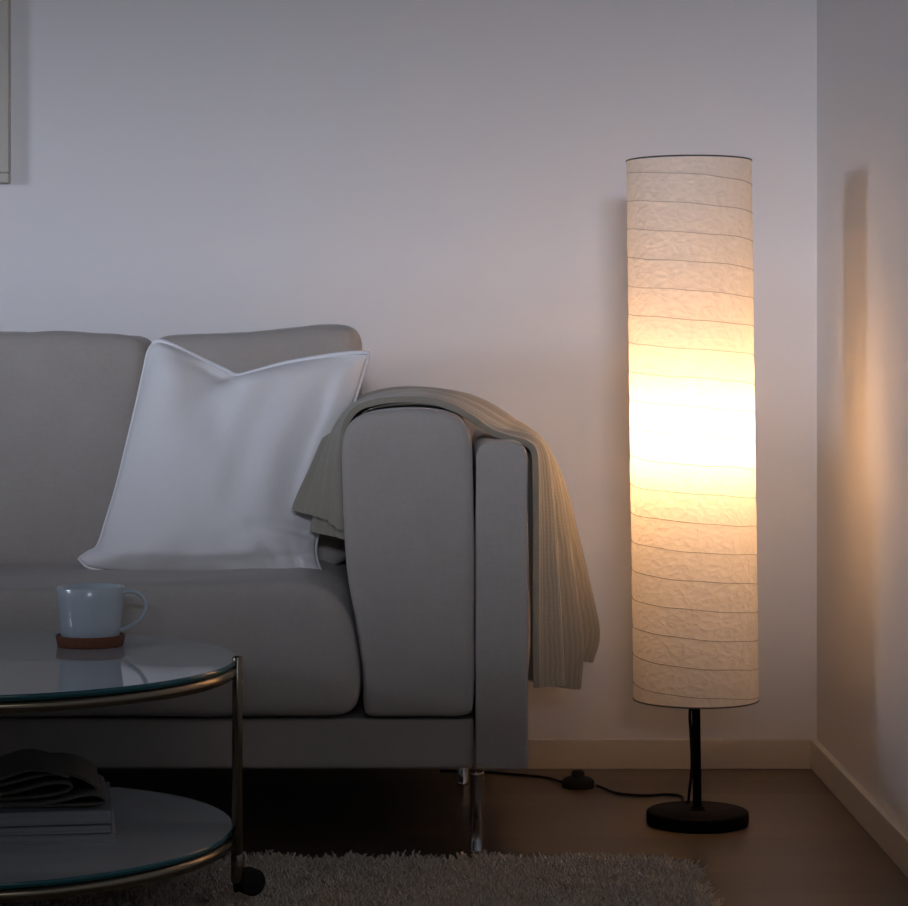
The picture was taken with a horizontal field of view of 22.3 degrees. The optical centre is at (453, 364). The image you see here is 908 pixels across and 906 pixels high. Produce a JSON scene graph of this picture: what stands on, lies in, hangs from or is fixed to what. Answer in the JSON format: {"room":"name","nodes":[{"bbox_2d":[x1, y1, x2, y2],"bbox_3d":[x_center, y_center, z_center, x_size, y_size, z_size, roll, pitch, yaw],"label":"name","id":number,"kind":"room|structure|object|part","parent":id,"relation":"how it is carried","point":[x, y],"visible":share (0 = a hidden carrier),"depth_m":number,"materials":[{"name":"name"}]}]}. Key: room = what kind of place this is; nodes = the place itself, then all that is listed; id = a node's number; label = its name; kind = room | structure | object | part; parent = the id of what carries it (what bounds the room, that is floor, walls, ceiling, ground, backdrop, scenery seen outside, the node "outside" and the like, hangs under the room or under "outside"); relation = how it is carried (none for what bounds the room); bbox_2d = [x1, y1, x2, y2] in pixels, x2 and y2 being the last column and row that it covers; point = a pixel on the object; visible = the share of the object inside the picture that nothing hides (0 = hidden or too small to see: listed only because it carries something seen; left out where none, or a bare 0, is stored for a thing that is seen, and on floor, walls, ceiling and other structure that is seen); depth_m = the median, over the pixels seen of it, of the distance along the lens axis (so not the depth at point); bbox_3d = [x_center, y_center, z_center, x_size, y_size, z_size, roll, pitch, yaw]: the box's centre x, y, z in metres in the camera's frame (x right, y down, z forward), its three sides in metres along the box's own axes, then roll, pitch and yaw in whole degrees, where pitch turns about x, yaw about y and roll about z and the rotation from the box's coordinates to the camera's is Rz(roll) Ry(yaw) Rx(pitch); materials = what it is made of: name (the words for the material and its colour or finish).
{"room":"living room","nodes":[
{"label":"living room","id":0,"kind":"room"},
{"bbox_2d":[0,0,816,738],"bbox_3d":[-1.478,-0.495,4.654,4.645,2.600,0.120,0,0,0],"label":"wall","id":1,"kind":"structure","parent":0,"point":[443,183],"depth_m":4.59,"materials":[{"name":"white paint"}]},
{"bbox_2d":[0,0,10,183],"bbox_3d":[-1.194,-0.772,4.580,0.620,0.820,0.025,0,0,0],"label":"picture frame","id":2,"kind":"object","parent":1,"relation":"attached to","point":[5,5],"visible":1,"depth_m":4.57,"materials":[{"name":"silver metal"}]},
{"bbox_2d":[98,739,816,768],"bbox_3d":[-1.538,0.775,4.587,4.524,0.059,0.014,0,0,0],"label":"baseboard","id":3,"kind":"structure","parent":1,"relation":"attached to","point":[542,753],"depth_m":4.58,"materials":[{"name":"beige paint"}]},
{"bbox_2d":[97,769,907,905],"bbox_3d":[-1.478,0.830,1.607,4.645,0.050,6.214,0,0,0],"label":"floor","id":4,"kind":"structure","parent":0,"point":[800,845],"depth_m":4.06,"materials":[{"name":"brown wood"}]},
{"bbox_2d":[0,324,527,853],"bbox_3d":[-0.905,0.364,4.133,2.053,0.882,0.851,0,0,0],"label":"sofa","id":5,"kind":"object","parent":4,"relation":"on","point":[408,646],"visible":0.69,"depth_m":3.73,"materials":[{"name":"grey fabric"}]},
{"bbox_2d":[0,331,150,565],"bbox_3d":[-0.930,0.153,4.255,0.742,0.443,0.280,0,0,0],"label":"cushion","id":6,"kind":"object","parent":5,"relation":"on","point":[68,398],"depth_m":4.16,"materials":[{"name":"grey fabric"}]},
{"bbox_2d":[0,559,362,716],"bbox_3d":[-0.527,0.461,4.040,0.757,0.232,0.661,0,0,0],"label":"seat cushion","id":7,"kind":"object","parent":5,"relation":"on","point":[297,633],"depth_m":3.72,"materials":[{"name":"grey fabric"}]},
{"bbox_2d":[77,339,369,569],"bbox_3d":[-0.400,0.162,3.995,0.504,0.416,0.161,0,0,0],"label":"throw pillow","id":8,"kind":"object","parent":5,"relation":"on","point":[216,460],"visible":0.86,"depth_m":3.95,"materials":[{"name":"white fabric"}]},
{"bbox_3d":[-0.905,0.617,4.121,1.876,0.082,0.759,0,0,0],"label":"frame","id":9,"kind":"part","parent":5,"relation":"part of","materials":[{"name":"grey fabric"}]},
{"bbox_2d":[160,324,361,564],"bbox_3d":[-0.366,0.146,4.266,0.394,0.446,0.281,0,0,0],"label":"cushion","id":10,"kind":"object","parent":5,"relation":"on","point":[238,352],"depth_m":4.21,"materials":[{"name":"grey fabric"}]},
{"bbox_2d":[342,403,474,715],"bbox_3d":[-0.074,0.322,4.093,0.218,0.503,0.746,0,0,0],"label":"armrest","id":11,"kind":"object","parent":5,"relation":"on","point":[408,469],"depth_m":3.72,"materials":[{"name":"grey fabric"}]},
{"bbox_2d":[292,386,599,689],"bbox_3d":[-0.005,0.303,4.000,0.538,0.530,0.405,0,0,0],"label":"knitted throw","id":12,"kind":"object","parent":5,"relation":"on","point":[564,621],"visible":0.94,"depth_m":3.90,"materials":[{"name":"beige fabric"}]},
{"bbox_3d":[0.017,0.732,4.420,0.027,0.147,0.027,0,0,0],"label":"leg","id":13,"kind":"part","parent":5,"relation":"part of","materials":[{"name":"silver metal"}]},
{"bbox_3d":[0.037,0.732,3.800,0.027,0.147,0.027,0,0,0],"label":"leg","id":14,"kind":"part","parent":5,"relation":"part of","materials":[{"name":"silver metal"}]},
{"bbox_3d":[0.077,0.392,4.130,0.087,0.535,0.803,0,0,0],"label":"arm panel","id":15,"kind":"part","parent":5,"relation":"part of","materials":[{"name":"grey fabric"}]},
{"bbox_2d":[0,849,724,905],"bbox_3d":[-0.694,0.798,2.953,2.112,0.011,1.305,0,0,0],"label":"shag rug","id":16,"kind":"object","parent":4,"relation":"on","point":[483,879],"visible":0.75,"depth_m":3.42,"materials":[{"name":"beige carpet"}]},
{"bbox_2d":[0,631,265,902],"bbox_3d":[-0.654,0.586,3.283,0.766,0.344,0.728,0,0,-6],"label":"coffee table","id":17,"kind":"object","parent":16,"relation":"on","point":[159,836],"visible":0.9,"depth_m":3.17,"materials":[{"name":"clear glass"}]},
{"bbox_2d":[0,803,115,844],"bbox_3d":[-0.637,0.656,3.285,0.300,0.011,0.225,0,0,-10],"label":"magazine","id":18,"kind":"object","parent":17,"relation":"on","point":[4,840],"visible":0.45,"depth_m":3.19,"materials":[{"name":"grey paper"}]},
{"bbox_2d":[0,823,111,835],"bbox_3d":[-0.636,0.644,3.283,0.290,0.012,0.220,0,0,-9],"label":"magazine","id":19,"kind":"object","parent":18,"relation":"on","point":[78,828],"visible":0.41,"depth_m":3.19,"materials":[{"name":"grey paper"}]},
{"bbox_2d":[0,782,111,826],"bbox_3d":[-0.642,0.629,3.287,0.300,0.019,0.220,0,0,-9],"label":"magazine","id":20,"kind":"object","parent":19,"relation":"on","point":[96,814],"visible":0.56,"depth_m":3.20,"materials":[{"name":"grey paper"}]},
{"bbox_2d":[0,749,105,807],"bbox_3d":[-0.633,0.593,3.303,0.298,0.052,0.203,0,0,0],"label":"folded cloth","id":21,"kind":"object","parent":20,"relation":"on","point":[28,777],"visible":1,"depth_m":3.25,"materials":[{"name":"grey fabric"}]},
{"bbox_2d":[55,632,124,648],"bbox_3d":[-0.546,0.413,3.452,0.104,0.016,0.104,0,0,0],"label":"coaster","id":22,"kind":"object","parent":17,"relation":"on","point":[116,641],"visible":0.77,"depth_m":3.41,"materials":[{"name":"orange wood"}]},
{"bbox_2d":[56,583,147,637],"bbox_3d":[-0.537,0.372,3.446,0.123,0.080,0.102,0,0,37],"label":"mug","id":23,"kind":"object","parent":22,"relation":"on","point":[85,610],"visible":0.97,"depth_m":3.41,"materials":[{"name":"grey"}]},
{"bbox_3d":[-0.480,0.368,3.448,0.044,0.065,0.006,0,0,0],"label":"handle","id":24,"kind":"part","parent":23,"relation":"part of","materials":[{"name":"grey"}]},
{"bbox_2d":[0,787,231,888],"bbox_3d":[-0.673,0.666,3.281,0.710,0.008,0.710,0,0,0],"label":"glass shelf","id":25,"kind":"object","parent":17,"relation":"attached to","point":[159,836],"depth_m":3.14,"materials":[{"name":"grey"}]},
{"bbox_3d":[-0.673,0.425,3.281,0.720,0.008,0.720,0,0,0],"label":"glass","id":26,"kind":"part","parent":17,"relation":"part of","materials":[{"name":"grey"}]},
{"bbox_3d":[-0.309,0.560,3.281,0.015,0.293,0.015,0,0,0],"label":"leg","id":27,"kind":"part","parent":17,"relation":"part of","materials":[{"name":"silver metal"}]},
{"bbox_2d":[231,854,243,883],"bbox_3d":[-0.309,0.718,3.281,0.019,0.042,0.019,0,0,0],"label":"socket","id":28,"kind":"object","parent":17,"relation":"attached to","point":[237,860],"depth_m":3.27,"materials":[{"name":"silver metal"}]},
{"bbox_2d":[440,155,758,833],"bbox_3d":[0.281,0.223,4.277,0.251,1.165,0.782,0,0,-32],"label":"floor lamp","id":29,"kind":"object","parent":4,"relation":"on","point":[690,219],"visible":1,"depth_m":3.94,"materials":[{"name":"white paper"}]},
{"bbox_3d":[0.102,0.800,4.491,0.278,0.011,0.055,0,0,32],"label":"power cord","id":30,"kind":"part","parent":29,"relation":"part of","materials":[{"name":"black plastic"}]},
{"bbox_2d":[562,770,594,789],"bbox_3d":[0.236,0.789,4.387,0.063,0.032,0.063,0,0,0],"label":"switch","id":31,"kind":"object","parent":29,"relation":"attached to","point":[577,780],"depth_m":4.37,"materials":[{"name":"black plastic"}]},
{"bbox_3d":[0.391,0.698,4.219,0.112,0.216,0.360,0,0,-24],"label":"power cord","id":32,"kind":"part","parent":29,"relation":"part of","materials":[{"name":"black plastic"}]},
{"bbox_3d":[0.418,0.114,4.035,0.231,0.944,0.220,0,0,0],"label":"lamp shade","id":33,"kind":"part","parent":29,"relation":"part of","materials":[{"name":"paper"}]},
{"bbox_2d":[817,0,907,831],"bbox_3d":[0.785,-0.495,1.547,0.120,2.600,6.094,0,0,0],"label":"wall","id":34,"kind":"structure","parent":0,"point":[862,45],"depth_m":4.08,"materials":[{"name":"white paint"}]},
{"bbox_2d":[811,740,907,877],"bbox_3d":[0.718,0.775,1.540,0.014,0.059,6.080,0,0,0],"label":"baseboard","id":35,"kind":"structure","parent":34,"relation":"attached to","point":[879,824],"depth_m":4.00,"materials":[{"name":"beige paint"}]}
]}

